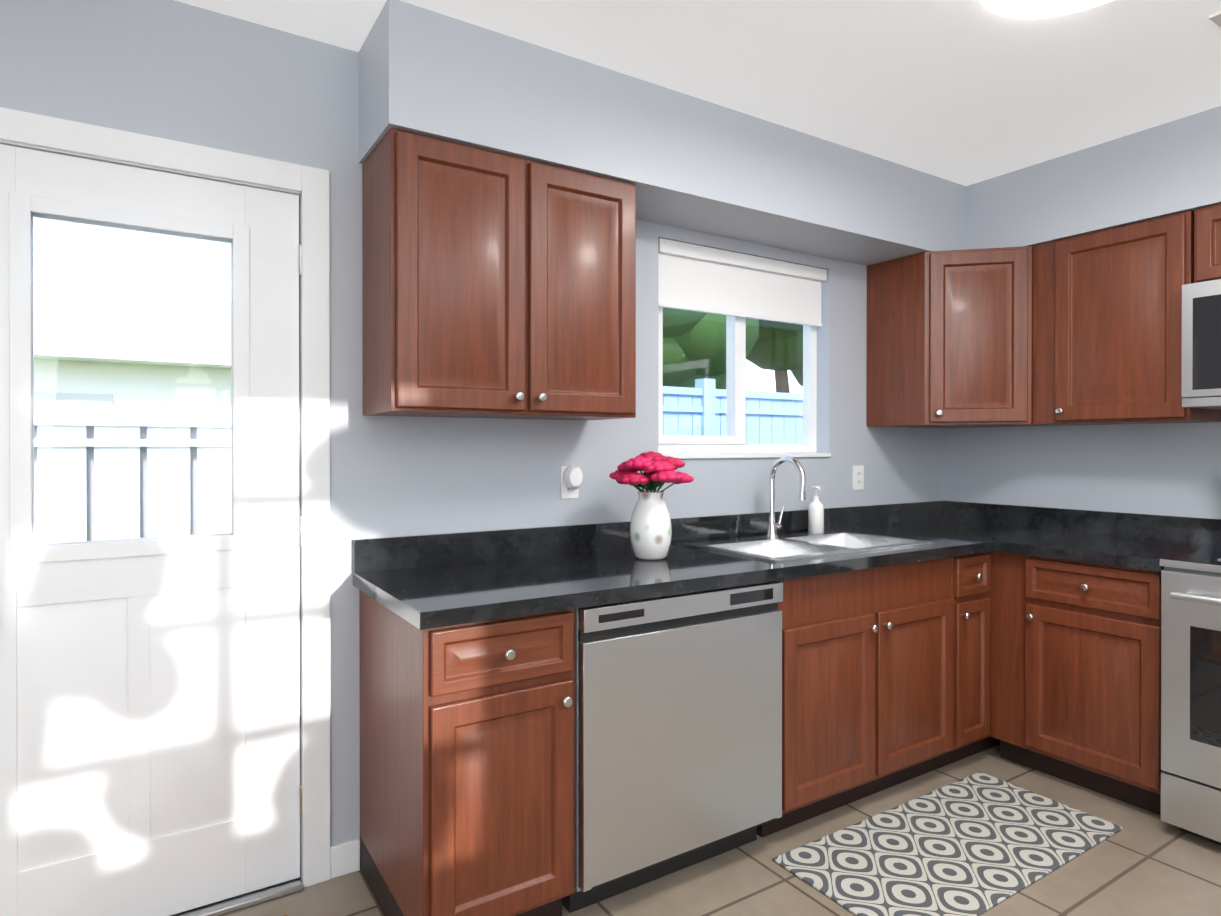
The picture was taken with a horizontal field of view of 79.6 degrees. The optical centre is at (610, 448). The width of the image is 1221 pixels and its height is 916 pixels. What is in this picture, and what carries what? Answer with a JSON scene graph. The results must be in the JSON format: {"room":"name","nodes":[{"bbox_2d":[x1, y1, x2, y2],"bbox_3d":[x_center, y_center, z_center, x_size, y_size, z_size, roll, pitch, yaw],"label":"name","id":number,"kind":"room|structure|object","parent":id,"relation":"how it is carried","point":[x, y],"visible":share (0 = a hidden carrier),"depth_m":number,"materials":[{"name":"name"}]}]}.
{"room":"kitchen","nodes":[
{"label":"kitchen","id":0,"kind":"room"},
{"bbox_2d":[0,0,943,845],"bbox_3d":[-1.025,0.037,2.182,6.800,2.510,0.150,0,0,-33],"label":"wall","id":1,"kind":"structure","parent":0,"point":[174,69],"depth_m":2.25,"materials":[{"name":"paint"}]},
{"bbox_2d":[0,144,301,915],"bbox_3d":[-1.249,0.263,1.949,0.810,2.022,0.120,0,0,-33],"label":"entry door","id":2,"kind":"structure","parent":1,"relation":"in","point":[149,726],"depth_m":1.98,"materials":[{"name":"white wood"}]},
{"bbox_2d":[0,107,329,886],"bbox_3d":[-1.288,0.231,2.006,0.959,2.125,0.166,0,0,-33],"label":"door frame","id":3,"kind":"structure","parent":1,"relation":"attached to","point":[308,185],"depth_m":2.16,"materials":[{"name":"white wood"}]},
{"bbox_2d":[171,876,303,915],"bbox_3d":[-1.295,1.284,2.015,0.810,0.018,0.210,0,0,-33],"label":"door threshold sill","id":4,"kind":"structure","parent":1,"relation":"attached to","point":[239,902],"depth_m":2.08,"materials":[{"name":"metal"}]},
{"bbox_2d":[330,838,359,878],"bbox_3d":[0.494,1.253,-0.195,6.500,0.095,5.500,0,0,-33],"label":"baseboard","id":5,"kind":"structure","parent":1,"relation":"attached to","point":[344,858],"depth_m":2.22,"materials":[{"name":"white wood"}]},
{"bbox_2d":[362,128,635,419],"bbox_3d":[-0.327,-0.490,2.323,0.810,0.773,0.357,0,0,-33],"label":"upper cabinet","id":6,"kind":"object","parent":1,"relation":"attached to","point":[498,285],"visible":0.98,"depth_m":2.16,"materials":[{"name":"brown wood"}]},
{"bbox_2d":[560,465,582,498],"bbox_3d":[-0.134,0.118,2.627,0.072,0.122,0.058,0,0,-33],"label":"electrical outlet","id":7,"kind":"object","parent":1,"relation":"attached to","point":[571,477],"visible":1,"depth_m":2.62,"materials":[{"name":"white plastic"}]},
{"bbox_2d":[358,0,965,265],"bbox_3d":[0.580,-1.050,2.918,3.000,0.340,0.330,0,0,-33],"label":"soffit","id":8,"kind":"structure","parent":1,"relation":"attached to","point":[682,160],"depth_m":2.45,"materials":[{"name":"paint"}]},
{"bbox_2d":[658,307,816,453],"bbox_3d":[0.549,-0.406,3.209,0.980,0.850,0.060,0,0,-33],"label":"window","id":9,"kind":"structure","parent":1,"relation":"in","point":[733,440],"depth_m":3.19,"materials":[{"name":"glass"}]},
{"bbox_2d":[658,238,826,326],"bbox_3d":[0.583,-0.697,3.156,0.956,0.263,0.054,0,0,-33],"label":"window blind","id":10,"kind":"object","parent":1,"relation":"attached to","point":[693,277],"visible":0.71,"depth_m":3.12,"materials":[{"name":"fabric"}]},
{"bbox_2d":[662,453,830,458],"bbox_3d":[0.584,0.029,3.157,0.978,0.020,0.087,0,0,-33],"label":"window sill","id":11,"kind":"structure","parent":1,"relation":"attached to","point":[729,455],"depth_m":3.09,"materials":[{"name":"white wood"}]},
{"bbox_2d":[853,465,863,489],"bbox_3d":[1.185,0.138,3.498,0.072,0.116,0.008,0,0,-33],"label":"electrical outlet","id":12,"kind":"object","parent":1,"relation":"attached to","point":[858,477],"visible":1,"depth_m":3.50,"materials":[{"name":"white plastic"}]},
{"bbox_2d":[175,0,1220,185],"bbox_3d":[0.494,-1.259,-0.204,6.800,0.100,5.800,0,0,-33],"label":"ceiling","id":13,"kind":"structure","parent":0,"point":[965,92],"depth_m":2.29,"materials":[{"name":"paint"}]},
{"bbox_2d":[979,0,1111,17],"bbox_3d":[1.142,-1.181,1.775,0.470,0.070,0.470,0,0,-33],"label":"ceiling light","id":14,"kind":"object","parent":13,"relation":"attached to","point":[1029,8],"visible":1,"depth_m":1.92,"materials":[{"name":"white plastic"}]},
{"bbox_2d":[1209,12,1220,27],"bbox_3d":[1.836,-1.210,1.957,0.146,0.012,0.340,0,0,-33],"label":"ceiling vent","id":15,"kind":"object","parent":13,"relation":"in","point":[1215,18],"visible":1,"depth_m":2.06,"materials":[{"name":"white plastic"}]},
{"bbox_2d":[220,744,1220,915],"bbox_3d":[0.494,1.326,-0.195,6.800,0.050,5.800,0,0,-33],"label":"floor","id":16,"kind":"structure","parent":0,"point":[1143,862],"depth_m":2.19,"materials":[{"name":"tile"}]},
{"bbox_2d":[359,590,574,915],"bbox_3d":[-0.421,0.855,2.089,0.415,0.875,0.657,0,0,-33],"label":"base cabinet","id":17,"kind":"object","parent":16,"relation":"on","point":[467,769],"visible":1,"depth_m":1.85,"materials":[{"name":"brown wood"}]},
{"bbox_2d":[562,581,782,912],"bbox_3d":[0.076,0.858,2.398,0.739,0.868,0.614,0,0,-33],"label":"dishwasher","id":18,"kind":"object","parent":16,"relation":"on","point":[678,732],"visible":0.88,"depth_m":2.11,"materials":[{"name":"grey metal"}]},
{"bbox_2d":[757,557,953,837],"bbox_3d":[0.791,0.853,2.862,0.950,0.875,0.657,0,0,-33],"label":"base cabinet","id":19,"kind":"object","parent":16,"relation":"on","point":[867,682],"visible":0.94,"depth_m":2.58,"materials":[{"name":"brown wood"}]},
{"bbox_2d":[353,500,1048,629],"bbox_3d":[0.659,0.345,2.777,3.018,0.140,0.656,0,0,-33],"label":"countertop","id":20,"kind":"structure","parent":19,"relation":"on","point":[422,582],"depth_m":2.39,"materials":[{"name":"black stone"}]},
{"bbox_2d":[609,451,693,559],"bbox_3d":[0.142,0.191,2.510,0.293,0.368,0.286,0,0,-33],"label":"flower vase","id":21,"kind":"object","parent":20,"relation":"on","point":[650,530],"visible":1,"depth_m":2.46,"materials":[{"name":"white ceramic"}]},
{"bbox_2d":[765,456,805,537],"bbox_3d":[0.725,0.198,2.979,0.090,0.336,0.208,0,0,-33],"label":"faucet","id":22,"kind":"object","parent":20,"relation":"on","point":[773,526],"visible":1,"depth_m":3.02,"materials":[{"name":"silver metal"}]},
{"bbox_2d":[683,530,932,561],"bbox_3d":[0.777,0.458,2.865,0.860,0.182,0.490,0,0,-33],"label":"sink","id":23,"kind":"object","parent":20,"relation":"in","point":[790,547],"visible":0.23,"depth_m":2.92,"materials":[{"name":"silver metal"}]},
{"bbox_2d":[808,486,823,533],"bbox_3d":[0.894,0.264,3.173,0.066,0.204,0.076,0,0,-33],"label":"soap dispenser","id":24,"kind":"object","parent":23,"relation":"on","point":[816,516],"visible":1,"depth_m":3.15,"materials":[{"name":"white plastic"}]},
{"bbox_2d":[772,772,1122,915],"bbox_3d":[1.122,1.287,2.391,1.140,0.008,0.505,0,0,-33],"label":"kitchen rug","id":25,"kind":"object","parent":16,"relation":"on","point":[978,844],"visible":1,"depth_m":2.34,"materials":[{"name":"grey fabric"}]},
{"bbox_2d":[935,552,999,769],"bbox_3d":[1.562,0.851,3.355,0.876,0.875,0.657,0,0,-33],"label":"base cabinet","id":26,"kind":"object","parent":16,"relation":"on","point":[971,585],"visible":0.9,"depth_m":2.94,"materials":[{"name":"brown wood"}]},
{"bbox_2d":[991,551,1162,814],"bbox_3d":[1.972,0.852,2.917,0.657,0.875,0.616,0,0,-33],"label":"base cabinet","id":27,"kind":"object","parent":16,"relation":"on","point":[1076,672],"visible":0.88,"depth_m":2.73,"materials":[{"name":"brown wood"}]},
{"bbox_2d":[997,508,1220,571],"bbox_3d":[1.988,0.345,2.898,0.648,0.140,0.570,0,0,-33],"label":"countertop","id":28,"kind":"structure","parent":27,"relation":"on","point":[1130,540],"depth_m":2.98,"materials":[{"name":"black stone"}]},
{"bbox_2d":[1160,549,1220,844],"bbox_3d":[2.302,0.692,2.303,0.720,1.200,0.763,0,0,-33],"label":"stove","id":29,"kind":"object","parent":16,"relation":"on","point":[1191,693],"visible":1,"depth_m":2.38,"materials":[{"name":"grey metal"}]},
{"bbox_2d":[944,422,1220,518],"bbox_3d":[3.292,0.039,1.597,0.150,2.510,5.460,0,0,-33],"label":"wall","id":30,"kind":"structure","parent":0,"point":[1170,469],"depth_m":3.26,"materials":[{"name":"paint"}]},
{"bbox_2d":[867,246,1066,427],"bbox_3d":[1.659,-0.493,3.435,0.620,0.773,0.618,0,0,-33],"label":"upper cabinet","id":31,"kind":"object","parent":30,"relation":"attached to","point":[949,338],"visible":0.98,"depth_m":3.23,"materials":[{"name":"brown wood"}]},
{"bbox_2d":[966,106,1220,249],"bbox_3d":[2.490,-1.048,2.405,0.330,0.340,2.550,0,0,-33],"label":"soffit","id":32,"kind":"structure","parent":30,"relation":"attached to","point":[1173,167],"depth_m":2.92,"materials":[{"name":"paint"}]},
{"bbox_2d":[1033,210,1220,424],"bbox_3d":[2.091,-0.492,3.004,0.357,0.773,0.568,0,0,-33],"label":"upper cabinet","id":33,"kind":"object","parent":30,"relation":"attached to","point":[1107,326],"visible":0.96,"depth_m":2.89,"materials":[{"name":"brown wood"}]},
{"bbox_2d":[1194,204,1220,282],"bbox_3d":[2.454,-0.736,2.433,0.357,0.280,0.765,0,0,-33],"label":"upper cabinet","id":34,"kind":"object","parent":30,"relation":"attached to","point":[1207,243],"visible":0.96,"depth_m":2.64,"materials":[{"name":"brown wood"}]},
{"bbox_2d":[1181,279,1220,409],"bbox_3d":[2.407,-0.368,2.406,0.466,0.440,0.762,0,0,-33],"label":"microwave","id":35,"kind":"object","parent":34,"relation":"attached to","point":[1201,345],"visible":1,"depth_m":2.58,"materials":[{"name":"grey metal"}]},
{"label":"outside","id":36,"kind":"structure","parent":0,"visible":0},
{"bbox_3d":[-2.278,1.435,10.195,80.000,0.100,75.000,0,0,-33],"label":"ground","id":37,"kind":"structure","parent":36,"visible":0},
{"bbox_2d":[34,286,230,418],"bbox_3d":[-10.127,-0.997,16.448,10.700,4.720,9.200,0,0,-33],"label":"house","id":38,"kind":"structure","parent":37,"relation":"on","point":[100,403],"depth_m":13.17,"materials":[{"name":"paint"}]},
{"bbox_2d":[34,378,802,543],"bbox_3d":[-2.029,0.412,5.096,19.060,1.980,1.420,0,0,-33],"label":"fence","id":39,"kind":"object","parent":37,"relation":"on","point":[151,462],"depth_m":5.12,"materials":[{"name":"white wood"}]},
{"bbox_2d":[663,307,758,388],"bbox_3d":[0.821,-0.743,9.536,2.507,4.284,2.252,0,0,-33],"label":"tree","id":40,"kind":"object","parent":37,"relation":"on","point":[700,337],"depth_m":8.62,"materials":[{"name":"green plant"}]},
{"bbox_2d":[746,319,802,392],"bbox_3d":[2.844,-1.168,12.438,3.822,5.110,3.262,0,0,-33],"label":"tree","id":41,"kind":"object","parent":37,"relation":"on","point":[795,344],"depth_m":11.91,"materials":[{"name":"green plant"}]}
]}

